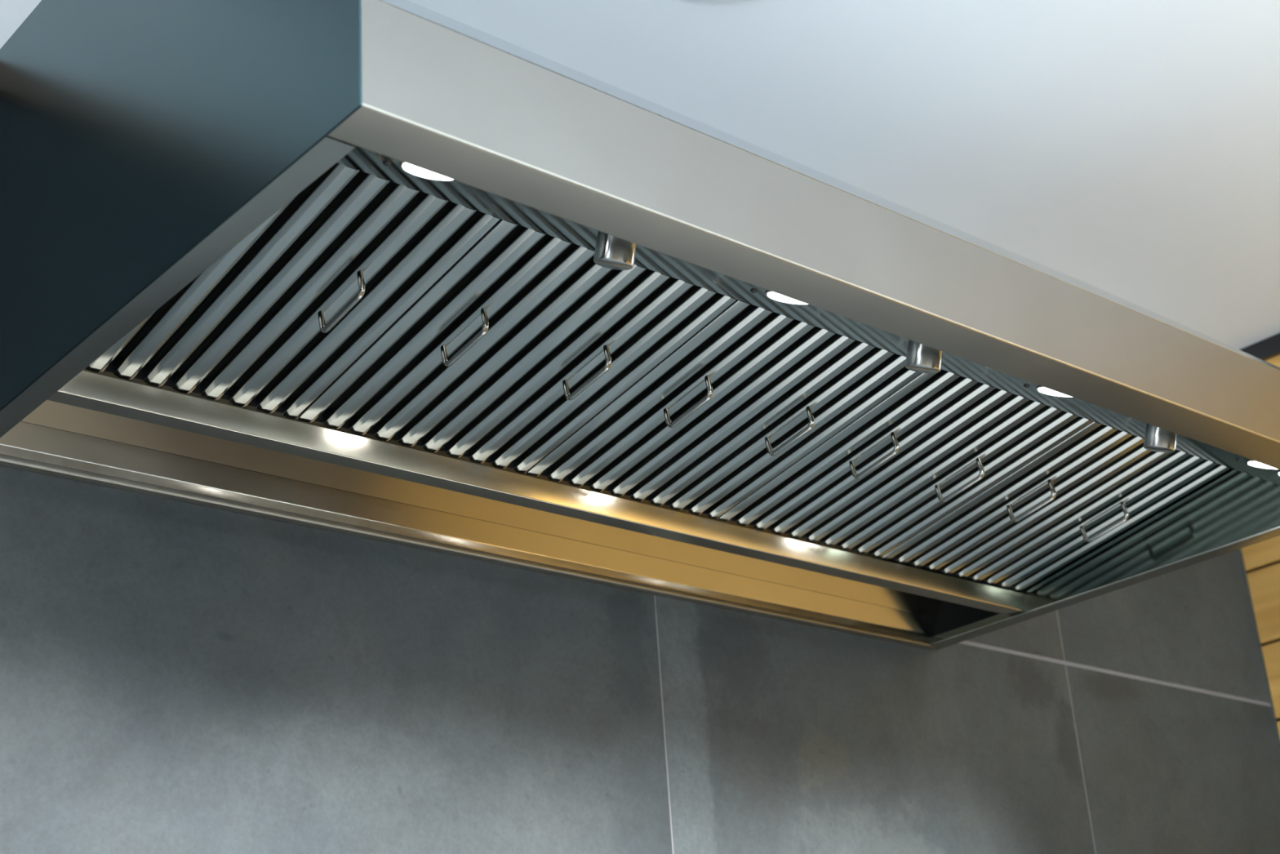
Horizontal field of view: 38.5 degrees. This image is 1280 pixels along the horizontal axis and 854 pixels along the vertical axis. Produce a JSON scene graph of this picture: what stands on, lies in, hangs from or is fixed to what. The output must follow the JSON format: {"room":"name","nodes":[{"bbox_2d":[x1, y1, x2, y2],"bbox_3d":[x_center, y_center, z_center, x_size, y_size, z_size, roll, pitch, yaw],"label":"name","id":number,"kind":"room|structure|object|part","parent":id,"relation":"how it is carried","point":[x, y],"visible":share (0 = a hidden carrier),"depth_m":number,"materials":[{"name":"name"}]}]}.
{"room":"commercial kitchen","nodes":[
{"label":"commercial kitchen","id":0,"kind":"room"},
{"bbox_2d":[0,0,1279,853],"bbox_3d":[-1.143,0.403,1.015,5.785,2.381,0.050,15,-30,-38],"label":"wall","id":1,"kind":"structure","parent":0,"point":[177,677],"depth_m":2.00,"materials":[{"name":"tile"}]},
{"bbox_2d":[0,0,1279,650],"bbox_3d":[0.097,-0.140,1.908,1.347,0.408,0.690,15,-30,-38],"label":"range hood","id":2,"kind":"object","parent":1,"relation":"attached to","point":[142,142],"visible":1,"depth_m":1.58,"materials":[{"name":"metal"}]},
{"bbox_3d":[-0.415,-0.278,1.494,0.002,0.408,0.690,15,-30,-38],"label":"panel","id":3,"kind":"part","parent":2,"relation":"part of","materials":[{"name":"metal"}]},
{"bbox_2d":[85,162,500,419],"bbox_3d":[-0.315,-0.126,1.529,0.251,0.085,0.330,15,-30,-38],"label":"filter","id":4,"kind":"object","parent":2,"relation":"on","point":[273,322],"visible":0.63,"depth_m":1.54,"materials":[{"name":"metal"}]},
{"bbox_3d":[-0.418,-0.046,1.629,0.251,0.023,0.001,15,-40,-38],"label":"frame","id":5,"kind":"part","parent":4,"relation":"part of","materials":[{"name":"silver metal"}]},
{"bbox_3d":[-0.251,-0.103,1.542,0.005,0.023,0.068,15,-40,-38],"label":"handle","id":6,"kind":"part","parent":4,"relation":"part of","materials":[{"name":"metal"}]},
{"bbox_3d":[-0.223,-0.095,1.599,0.013,0.013,0.330,15,-40,-38],"label":"frame","id":7,"kind":"part","parent":4,"relation":"part of","materials":[{"name":"metal"}]},
{"bbox_2d":[382,161,453,180],"bbox_3d":[-0.160,-0.194,1.378,0.053,0.017,0.045,15,-30,-38],"label":"recessed light","id":8,"kind":"object","parent":2,"relation":"attached to","point":[409,171],"depth_m":1.39,"materials":[{"name":"white"}]},
{"bbox_3d":[-0.108,0.137,2.057,1.327,0.031,0.014,15,-30,-38],"label":"panel","id":9,"kind":"part","parent":2,"relation":"part of","materials":[{"name":"metal"}]},
{"bbox_3d":[-0.093,0.074,2.059,1.327,0.084,0.048,15,-30,-38],"label":"panel","id":10,"kind":"part","parent":2,"relation":"part of","materials":[{"name":"metal"}]},
{"bbox_2d":[297,218,736,473],"bbox_3d":[-0.118,-0.072,1.689,0.264,0.085,0.330,15,-30,-38],"label":"filter","id":11,"kind":"object","parent":2,"relation":"on","point":[525,339],"visible":0.88,"depth_m":1.68,"materials":[{"name":"metal"}]},
{"bbox_3d":[-0.210,-0.092,1.610,0.018,0.013,0.330,15,-40,-38],"label":"frame","id":12,"kind":"part","parent":11,"relation":"part of","materials":[{"name":"metal"}]},
{"bbox_3d":[-0.221,0.008,1.789,0.263,0.023,0.001,15,-40,-38],"label":"frame","id":13,"kind":"part","parent":11,"relation":"part of","materials":[{"name":"silver metal"}]},
{"bbox_3d":[-0.155,-0.077,1.619,0.005,0.023,0.068,15,-40,-38],"label":"handle","id":14,"kind":"part","parent":11,"relation":"part of","materials":[{"name":"metal"}]},
{"bbox_3d":[-0.049,-0.049,1.705,0.005,0.023,0.068,15,-40,-38],"label":"handle","id":15,"kind":"part","parent":11,"relation":"part of","materials":[{"name":"metal"}]},
{"bbox_3d":[-0.021,-0.041,1.762,0.013,0.013,0.330,15,-40,-38],"label":"frame","id":16,"kind":"part","parent":11,"relation":"part of","materials":[{"name":"metal"}]},
{"bbox_3d":[-0.017,0.093,1.953,1.318,0.022,0.027,15,-30,-38],"label":"drip rail","id":17,"kind":"part","parent":2,"relation":"part of","materials":[{"name":"metal"}]},
{"bbox_3d":[-0.020,-0.144,1.506,0.033,0.031,0.038,15,-30,-38],"label":"control knob","id":18,"kind":"part","parent":2,"relation":"part of","materials":[{"name":"metal"}]},
{"bbox_2d":[524,299,921,519],"bbox_3d":[0.085,-0.018,1.852,0.264,0.085,0.330,15,-30,-38],"label":"filter","id":19,"kind":"object","parent":2,"relation":"on","point":[755,390],"visible":0.94,"depth_m":1.84,"materials":[{"name":"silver metal"}]},
{"bbox_3d":[-0.018,0.062,1.953,0.263,0.023,0.001,15,-40,-38],"label":"frame","id":20,"kind":"part","parent":19,"relation":"part of","materials":[{"name":"silver metal"}]},
{"bbox_3d":[-0.008,-0.037,1.773,0.018,0.013,0.330,15,-40,-38],"label":"frame","id":21,"kind":"part","parent":19,"relation":"part of","materials":[{"name":"metal"}]},
{"bbox_3d":[0.047,-0.022,1.783,0.005,0.023,0.068,15,-40,-38],"label":"handle","id":22,"kind":"part","parent":19,"relation":"part of","materials":[{"name":"metal"}]},
{"bbox_3d":[0.153,0.006,1.868,0.005,0.023,0.068,15,-40,-38],"label":"handle","id":23,"kind":"part","parent":19,"relation":"part of","materials":[{"name":"metal"}]},
{"bbox_3d":[0.181,0.014,1.926,0.013,0.013,0.330,15,-40,-38],"label":"frame","id":24,"kind":"part","parent":19,"relation":"part of","materials":[{"name":"metal"}]},
{"bbox_2d":[750,289,807,304],"bbox_3d":[0.131,-0.115,1.613,0.053,0.017,0.045,15,-30,-38],"label":"recessed light","id":25,"kind":"object","parent":2,"relation":"attached to","point":[772,297],"depth_m":1.63,"materials":[{"name":"white"}]},
{"bbox_3d":[0.244,-0.088,1.689,1.320,0.052,0.144,15,-30,-38],"label":"control panel","id":26,"kind":"part","parent":2,"relation":"part of","materials":[{"name":"metal"}]},
{"bbox_3d":[0.329,-0.109,1.610,1.344,0.085,0.002,15,-30,-38],"label":"panel","id":27,"kind":"part","parent":2,"relation":"part of","materials":[{"name":"metal"}]},
{"bbox_3d":[0.171,-0.220,1.843,1.344,0.320,0.450,15,-30,-38],"label":"sloped panel","id":28,"kind":"part","parent":2,"relation":"part of","materials":[{"name":"metal"}]},
{"bbox_2d":[716,368,1092,558],"bbox_3d":[0.286,0.037,2.016,0.264,0.085,0.330,15,-30,-38],"label":"filter","id":29,"kind":"object","parent":2,"relation":"on","point":[943,438],"visible":0.87,"depth_m":2.00,"materials":[{"name":"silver metal"}]},
{"bbox_3d":[0.183,0.117,2.116,0.263,0.023,0.001,15,-40,-38],"label":"frame","id":30,"kind":"part","parent":29,"relation":"part of","materials":[{"name":"silver metal"}]},
{"bbox_3d":[0.194,0.018,1.937,0.018,0.013,0.330,15,-40,-38],"label":"frame","id":31,"kind":"part","parent":29,"relation":"part of","materials":[{"name":"metal"}]},
{"bbox_3d":[0.249,0.032,1.946,0.005,0.023,0.068,15,-40,-38],"label":"handle","id":32,"kind":"part","parent":29,"relation":"part of","materials":[{"name":"metal"}]},
{"bbox_3d":[0.355,0.061,2.032,0.005,0.023,0.068,15,-40,-38],"label":"handle","id":33,"kind":"part","parent":29,"relation":"part of","materials":[{"name":"metal"}]},
{"bbox_3d":[0.383,0.069,2.089,0.013,0.013,0.330,15,-40,-38],"label":"frame","id":34,"kind":"part","parent":29,"relation":"part of","materials":[{"name":"metal"}]},
{"bbox_3d":[0.270,-0.065,1.741,0.033,0.031,0.038,15,-30,-38],"label":"control knob","id":35,"kind":"part","parent":2,"relation":"part of","materials":[{"name":"metal"}]},
{"bbox_2d":[1023,385,1071,396],"bbox_3d":[0.421,-0.037,1.848,0.053,0.017,0.045,15,-30,-38],"label":"recessed light","id":36,"kind":"object","parent":2,"relation":"attached to","point":[1039,390],"depth_m":1.86,"materials":[{"name":"white"}]},
{"bbox_2d":[880,421,1230,591],"bbox_3d":[0.488,0.092,2.179,0.264,0.085,0.330,15,-30,-38],"label":"filter","id":37,"kind":"object","parent":2,"relation":"on","point":[1100,481],"visible":0.88,"depth_m":2.17,"materials":[{"name":"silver metal"}]},
{"bbox_3d":[0.386,0.172,2.279,0.263,0.023,0.001,15,-40,-38],"label":"frame","id":38,"kind":"part","parent":37,"relation":"part of","materials":[{"name":"silver metal"}]},
{"bbox_3d":[0.396,0.072,2.100,0.018,0.013,0.330,15,-40,-38],"label":"frame","id":39,"kind":"part","parent":37,"relation":"part of","materials":[{"name":"metal"}]},
{"bbox_3d":[0.451,0.087,2.110,0.005,0.023,0.068,15,-40,-38],"label":"handle","id":40,"kind":"part","parent":37,"relation":"part of","materials":[{"name":"metal"}]},
{"bbox_3d":[0.557,0.116,2.195,0.005,0.023,0.068,15,-40,-38],"label":"handle","id":41,"kind":"part","parent":37,"relation":"part of","materials":[{"name":"metal"}]},
{"bbox_3d":[0.585,0.123,2.252,0.013,0.013,0.330,15,-40,-38],"label":"frame","id":42,"kind":"part","parent":37,"relation":"part of","materials":[{"name":"metal"}]},
{"bbox_3d":[0.609,-0.001,2.322,0.002,0.408,0.690,15,-30,-38],"label":"panel","id":43,"kind":"part","parent":2,"relation":"part of","materials":[{"name":"metal"}]},
{"bbox_3d":[0.635,0.107,2.214,0.002,0.117,0.489,15,-30,-38],"label":"panel","id":44,"kind":"part","parent":2,"relation":"part of","materials":[{"name":"metal"}]},
{"bbox_3d":[0.561,0.014,1.976,0.033,0.031,0.038,15,-30,-38],"label":"control knob","id":45,"kind":"part","parent":2,"relation":"part of","materials":[{"name":"metal"}]},
{"bbox_2d":[1235,458,1275,468],"bbox_3d":[0.712,0.042,2.083,0.053,0.017,0.045,15,-30,-38],"label":"recessed light","id":46,"kind":"object","parent":2,"relation":"attached to","point":[1247,463],"depth_m":2.10,"materials":[{"name":"white glass"}]},
{"bbox_2d":[1239,548,1279,746],"bbox_3d":[1.082,1.093,2.732,0.003,2.155,0.003,15,-30,-38],"label":"trim","id":47,"kind":"structure","parent":1,"relation":"attached to","point":[1240,549],"depth_m":3.04,"materials":[{"name":"wood"}]},
{"bbox_2d":[408,0,1279,349],"bbox_3d":[0.262,-1.488,-0.090,5.785,0.050,4.650,15,-30,-38],"label":"ceiling","id":48,"kind":"structure","parent":0,"point":[1129,150],"depth_m":2.40,"materials":[{"name":"paint"}]},
{"bbox_2d":[708,0,751,1],"bbox_3d":[0.114,-0.540,2.035,0.216,0.020,0.216,15,-30,-38],"label":"ceiling fitting","id":49,"kind":"object","parent":48,"relation":"attached to","point":[708,0],"visible":1,"depth_m":2.12,"materials":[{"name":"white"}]},
{"bbox_2d":[1241,355,1279,733],"bbox_3d":[2.566,0.231,1.236,0.060,2.381,4.650,15,-30,-38],"label":"wall","id":50,"kind":"structure","parent":0,"point":[1261,559],"depth_m":3.05,"materials":[{"name":"brown wood"}]},
{"bbox_2d":[1239,333,1279,360],"bbox_3d":[1.800,-0.511,2.373,0.012,0.033,2.500,15,-30,-38],"label":"trim","id":51,"kind":"structure","parent":50,"relation":"attached to","point":[1268,348],"depth_m":3.14,"materials":[{"name":"black metal"}]}
]}

